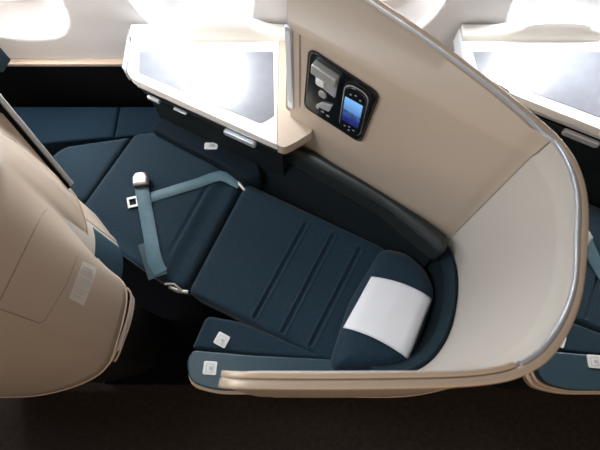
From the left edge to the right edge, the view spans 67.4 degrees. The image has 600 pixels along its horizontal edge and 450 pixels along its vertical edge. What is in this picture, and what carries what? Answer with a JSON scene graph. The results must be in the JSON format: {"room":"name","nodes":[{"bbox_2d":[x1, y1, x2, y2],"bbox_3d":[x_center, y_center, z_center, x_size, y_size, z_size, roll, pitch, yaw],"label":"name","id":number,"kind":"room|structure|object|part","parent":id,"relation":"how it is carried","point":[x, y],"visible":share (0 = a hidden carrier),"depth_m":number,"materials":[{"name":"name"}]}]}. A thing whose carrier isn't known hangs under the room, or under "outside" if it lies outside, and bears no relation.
{"room":"aircraft cabin","nodes":[
{"label":"aircraft cabin","id":0,"kind":"room"},
{"bbox_2d":[152,118,262,191],"bbox_3d":[-0.329,-0.285,1.822,0.472,0.254,0.168,30,73,10],"label":"armrest","id":1,"kind":"object","parent":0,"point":[248,173],"depth_m":1.69,"materials":[{"name":"teal fabric"}]},
{"bbox_3d":[-0.335,-0.297,1.696,0.050,0.008,0.028,0,70,0],"label":"release plate","id":2,"kind":"part","parent":1,"relation":"part of","materials":[{"name":"white"}]},
{"bbox_2d":[0,315,599,449],"bbox_3d":[0.000,0.871,1.870,5.200,0.030,2.850,0,70,0],"label":"floor","id":3,"kind":"structure","parent":0,"point":[86,416],"depth_m":1.87,"materials":[{"name":"brown carpet"}]},
{"bbox_2d":[0,66,153,107],"bbox_3d":[0.000,-0.512,2.022,4.000,0.635,0.028,0,70,0],"label":"panel","id":4,"kind":"object","parent":3,"relation":"on","point":[21,86],"depth_m":1.85,"materials":[{"name":"black plastic"}]},
{"bbox_2d":[122,15,311,176],"bbox_3d":[-0.272,-0.329,1.810,0.619,0.866,0.458,0,70,0],"label":"side table","id":5,"kind":"object","parent":3,"relation":"on","point":[221,79],"visible":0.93,"depth_m":1.49,"materials":[{"name":"beige plastic"}]},
{"bbox_2d":[13,107,160,155],"bbox_3d":[-0.823,-0.340,1.950,0.955,0.252,0.238,0,70,0],"label":"footrest","id":6,"kind":"object","parent":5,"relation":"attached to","point":[57,129],"visible":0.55,"depth_m":1.85,"materials":[{"name":"blue fabric"}]},
{"bbox_2d":[115,107,160,139],"bbox_3d":[-0.548,-0.340,1.950,0.407,0.252,0.238,0,70,0],"label":"cushion","id":7,"kind":"object","parent":6,"relation":"on","point":[130,122],"depth_m":1.85,"materials":[{"name":"blue fabric"}]},
{"bbox_2d":[138,86,289,149],"bbox_3d":[-0.297,-0.434,1.517,0.535,0.039,0.423,0,70,0],"label":"tray","id":8,"kind":"object","parent":5,"relation":"on","point":[228,131],"depth_m":1.48,"materials":[{"name":"white plastic"}]},
{"bbox_3d":[-0.197,-0.286,1.480,0.120,0.024,0.017,26,72,9],"label":"drawer pull","id":9,"kind":"part","parent":5,"relation":"part of","materials":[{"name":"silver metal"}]},
{"bbox_2d":[53,133,457,384],"bbox_3d":[-0.253,0.131,1.797,1.550,0.615,0.981,0,70,0],"label":"seat","id":10,"kind":"object","parent":3,"relation":"on","point":[291,261],"visible":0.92,"depth_m":1.61,"materials":[{"name":"teal fabric"}]},
{"bbox_2d":[0,48,165,397],"bbox_3d":[-0.900,-0.051,1.484,0.758,1.227,1.163,0,70,0],"label":"shell","id":11,"kind":"object","parent":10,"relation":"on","point":[68,320],"visible":0.99,"depth_m":1.10,"materials":[{"name":"beige plastic"}]},
{"bbox_2d":[0,93,73,184],"bbox_3d":[-0.695,-0.243,1.106,0.189,0.260,0.200,0,70,0],"label":"monitor","id":12,"kind":"object","parent":11,"relation":"on","point":[15,133],"depth_m":1.05,"materials":[{"name":"black"}]},
{"bbox_2d":[74,266,93,298],"bbox_3d":[-0.546,0.147,1.139,0.009,0.059,0.076,9,70,3],"label":"print","id":13,"kind":"object","parent":11,"relation":"attached to","point":[84,275],"depth_m":1.14,"materials":[{"name":"grey"}]},
{"bbox_3d":[-0.869,0.280,1.115,0.808,0.733,0.292,-33,73,-11],"label":"head panel","id":14,"kind":"part","parent":11,"relation":"part of","materials":[{"name":"beige plastic"}]},
{"bbox_3d":[-0.918,-0.216,1.419,0.757,0.963,0.135,41,75,13],"label":"wing panel","id":15,"kind":"part","parent":11,"relation":"part of","materials":[{"name":"beige plastic"}]},
{"bbox_2d":[53,138,130,204],"bbox_3d":[-0.858,-0.240,1.808,0.250,0.128,0.323,24,72,9],"label":"cushion","id":16,"kind":"object","parent":10,"relation":"on","point":[98,170],"depth_m":1.73,"materials":[{"name":"teal fabric"}]},
{"bbox_2d":[85,133,241,294],"bbox_3d":[-0.517,-0.070,1.740,0.506,0.140,0.515,25,72,9],"label":"seat cushion","id":17,"kind":"object","parent":10,"relation":"on","point":[199,230],"depth_m":1.66,"materials":[{"name":"teal fabric"}]},
{"bbox_2d":[127,171,238,291],"bbox_3d":[-0.485,-0.042,1.650,0.366,0.060,0.488,23,72,8],"label":"belt","id":18,"kind":"object","parent":10,"relation":"on","point":[151,256],"visible":0.98,"depth_m":1.66,"materials":[{"name":"blue"}]},
{"bbox_3d":[-0.613,-0.086,1.665,0.050,0.005,0.042,-14,71,-5],"label":"latch plate","id":19,"kind":"part","parent":18,"relation":"part of","materials":[{"name":"grey metal"}]},
{"bbox_2d":[194,317,321,358],"bbox_3d":[-0.119,0.421,1.616,0.465,0.256,0.111,5,70,2],"label":"bed side armrest","id":20,"kind":"object","parent":10,"relation":"attached to","point":[219,335],"visible":0.98,"depth_m":1.50,"materials":[{"name":"teal fabric"}]},
{"bbox_3d":[-0.260,0.383,1.498,0.044,0.006,0.042,26,72,9],"label":"release plate","id":21,"kind":"part","parent":20,"relation":"part of","materials":[{"name":"white"}]},
{"bbox_2d":[191,186,383,358],"bbox_3d":[0.043,0.214,1.634,0.771,0.144,0.458,24,72,9],"label":"backrest cushion","id":22,"kind":"object","parent":10,"relation":"on","point":[276,261],"depth_m":1.59,"materials":[{"name":"teal fabric"}]},
{"bbox_2d":[288,148,446,259],"bbox_3d":[0.164,-0.129,1.533,0.752,0.119,0.068,34,73,11],"label":"pad","id":23,"kind":"object","parent":10,"relation":"attached to","point":[412,227],"visible":0.98,"depth_m":1.49,"materials":[{"name":"grey leather"}]},
{"bbox_2d":[343,277,431,357],"bbox_3d":[0.289,0.286,1.471,0.226,0.035,0.217,25,72,9],"label":"headrest cover","id":24,"kind":"object","parent":10,"relation":"on","point":[393,313],"visible":1,"depth_m":1.46,"materials":[{"name":"white fabric"}]},
{"bbox_2d":[218,0,588,397],"bbox_3d":[0.220,-0.051,1.484,0.758,1.227,1.163,0,70,0],"label":"shell","id":25,"kind":"object","parent":10,"relation":"attached to","point":[440,138],"visible":0.97,"depth_m":1.02,"materials":[{"name":"beige plastic"}]},
{"bbox_2d":[316,102,332,111],"bbox_3d":[0.067,-0.331,1.243,0.050,0.037,0.006,32,73,11],"label":"power socket","id":26,"kind":"object","parent":25,"relation":"attached to","point":[324,106],"depth_m":1.24,"materials":[{"name":"grey plastic"}]},
{"bbox_2d":[311,60,338,87],"bbox_3d":[0.062,-0.373,1.113,0.073,0.044,0.022,32,73,11],"label":"light","id":27,"kind":"object","parent":25,"relation":"on","point":[324,71],"depth_m":1.10,"materials":[{"name":"grey metal"}]},
{"bbox_2d":[316,77,337,97],"bbox_3d":[0.066,-0.362,1.156,0.067,0.065,0.007,32,73,11],"label":"knob","id":28,"kind":"object","parent":25,"relation":"on","point":[324,86],"depth_m":1.15,"materials":[{"name":"grey plastic"}]},
{"bbox_3d":[0.102,-0.333,1.192,0.203,0.256,0.010,32,73,11],"label":"control panel","id":29,"kind":"part","parent":25,"relation":"part of","materials":[{"name":"black plastic"}]},
{"bbox_2d":[339,85,367,134],"bbox_3d":[0.138,-0.295,1.176,0.070,0.196,0.013,32,73,11],"label":"handset","id":30,"kind":"object","parent":25,"relation":"attached to","point":[354,105],"visible":1,"depth_m":1.16,"materials":[{"name":"black plastic"}]},
{"bbox_3d":[0.251,0.280,1.115,0.808,0.733,0.292,-33,73,-11],"label":"head panel","id":31,"kind":"part","parent":25,"relation":"part of","materials":[{"name":"beige plastic"}]},
{"bbox_3d":[0.238,-0.253,1.433,0.537,0.963,0.534,0,70,0],"label":"wing panel","id":32,"kind":"part","parent":25,"relation":"part of","materials":[{"name":"beige plastic"}]},
{"bbox_2d":[187,351,334,394],"bbox_3d":[-0.005,0.557,1.677,0.746,0.507,0.136,0,70,0],"label":"console","id":33,"kind":"object","parent":3,"relation":"on","point":[205,368],"visible":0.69,"depth_m":1.45,"materials":[{"name":"blue leather"}]},
{"bbox_3d":[-0.289,0.460,1.447,0.044,0.006,0.042,4,70,1],"label":"release plate","id":34,"kind":"part","parent":33,"relation":"part of","materials":[{"name":"white metal"}]},
{"bbox_3d":[-0.001,0.484,1.488,0.738,0.016,0.129,0,70,0],"label":"trim","id":35,"kind":"part","parent":33,"relation":"part of","materials":[{"name":"beige plastic"}]},
{"bbox_3d":[-0.005,0.499,1.519,0.746,0.034,0.136,0,70,0],"label":"trim","id":36,"kind":"part","parent":33,"relation":"part of","materials":[{"name":"beige plastic"}]},
{"bbox_2d":[452,168,599,332],"bbox_3d":[0.867,0.131,1.797,1.550,0.615,0.981,0,70,0],"label":"seat","id":37,"kind":"object","parent":3,"relation":"on","point":[588,314],"visible":0.06,"depth_m":1.57,"materials":[{"name":"teal fabric"}]},
{"bbox_2d":[557,323,599,354],"bbox_3d":[1.001,0.421,1.616,0.465,0.256,0.111,5,70,2],"label":"bed side armrest","id":38,"kind":"object","parent":37,"relation":"attached to","point":[579,340],"visible":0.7,"depth_m":1.50,"materials":[{"name":"teal fabric"}]},
{"bbox_2d":[573,204,599,332],"bbox_3d":[1.163,0.214,1.634,0.771,0.144,0.458,24,72,9],"label":"backrest cushion","id":39,"kind":"object","parent":37,"relation":"on","point":[588,314],"depth_m":1.55,"materials":[{"name":"teal fabric"}]},
{"bbox_2d":[587,230,599,279],"bbox_3d":[1.035,0.105,1.584,0.066,0.023,0.224,-20,71,-7],"label":"belt","id":40,"kind":"object","parent":37,"relation":"on","point":[593,256],"visible":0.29,"depth_m":1.59,"materials":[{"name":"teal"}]},
{"bbox_2d":[453,15,599,176],"bbox_3d":[0.848,-0.329,1.810,0.619,0.866,0.458,0,70,0],"label":"side table","id":41,"kind":"object","parent":3,"relation":"on","point":[550,64],"visible":0.5,"depth_m":1.49,"materials":[{"name":"white plastic"}]},
{"bbox_2d":[526,107,599,140],"bbox_3d":[0.823,-0.434,1.517,0.535,0.039,0.423,0,70,0],"label":"tray","id":42,"kind":"object","parent":41,"relation":"on","point":[573,131],"depth_m":1.47,"materials":[{"name":"white plastic"}]},
{"bbox_3d":[0.923,-0.286,1.480,0.120,0.024,0.017,26,72,9],"label":"drawer pull","id":43,"kind":"part","parent":41,"relation":"part of","materials":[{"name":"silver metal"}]},
{"bbox_2d":[490,352,599,394],"bbox_3d":[1.120,0.557,1.677,0.746,0.507,0.136,0,70,0],"label":"console","id":44,"kind":"object","parent":3,"relation":"on","point":[564,373],"visible":0.7,"depth_m":1.45,"materials":[{"name":"blue fabric"}]},
{"bbox_3d":[1.120,0.499,1.519,0.746,0.034,0.136,0,70,0],"label":"trim","id":45,"kind":"part","parent":44,"relation":"part of","materials":[{"name":"beige plastic"}]},
{"bbox_3d":[1.124,0.484,1.488,0.738,0.016,0.129,0,70,0],"label":"trim","id":46,"kind":"part","parent":44,"relation":"part of","materials":[{"name":"beige plastic"}]},
{"bbox_3d":[0.951,0.441,1.454,0.044,0.006,0.042,4,70,1],"label":"release plate","id":47,"kind":"part","parent":44,"relation":"part of","materials":[{"name":"white"}]},
{"bbox_2d":[0,0,599,65],"bbox_3d":[0.000,-0.725,1.167,4.000,1.114,0.305,0,70,0],"label":"wall","id":48,"kind":"structure","parent":0,"point":[31,29],"depth_m":1.53,"materials":[{"name":"grey plastic"}]},
{"bbox_2d":[0,0,28,1],"bbox_3d":[-0.955,-0.788,1.332,0.258,0.352,0.071,0,70,0],"label":"window","id":49,"kind":"structure","parent":48,"relation":"attached to","point":[0,0],"depth_m":1.50,"materials":[{"name":"white"}]},
{"bbox_2d":[180,0,211,1],"bbox_3d":[-0.345,-0.788,1.332,0.258,0.352,0.071,0,70,0],"label":"window","id":50,"kind":"structure","parent":48,"relation":"attached to","point":[180,0],"depth_m":1.50,"materials":[{"name":"white"}]},
{"bbox_2d":[547,0,578,1],"bbox_3d":[0.875,-0.788,1.332,0.258,0.352,0.071,0,70,0],"label":"window","id":51,"kind":"structure","parent":48,"relation":"attached to","point":[547,0],"depth_m":1.50,"materials":[{"name":"white"}]}
]}

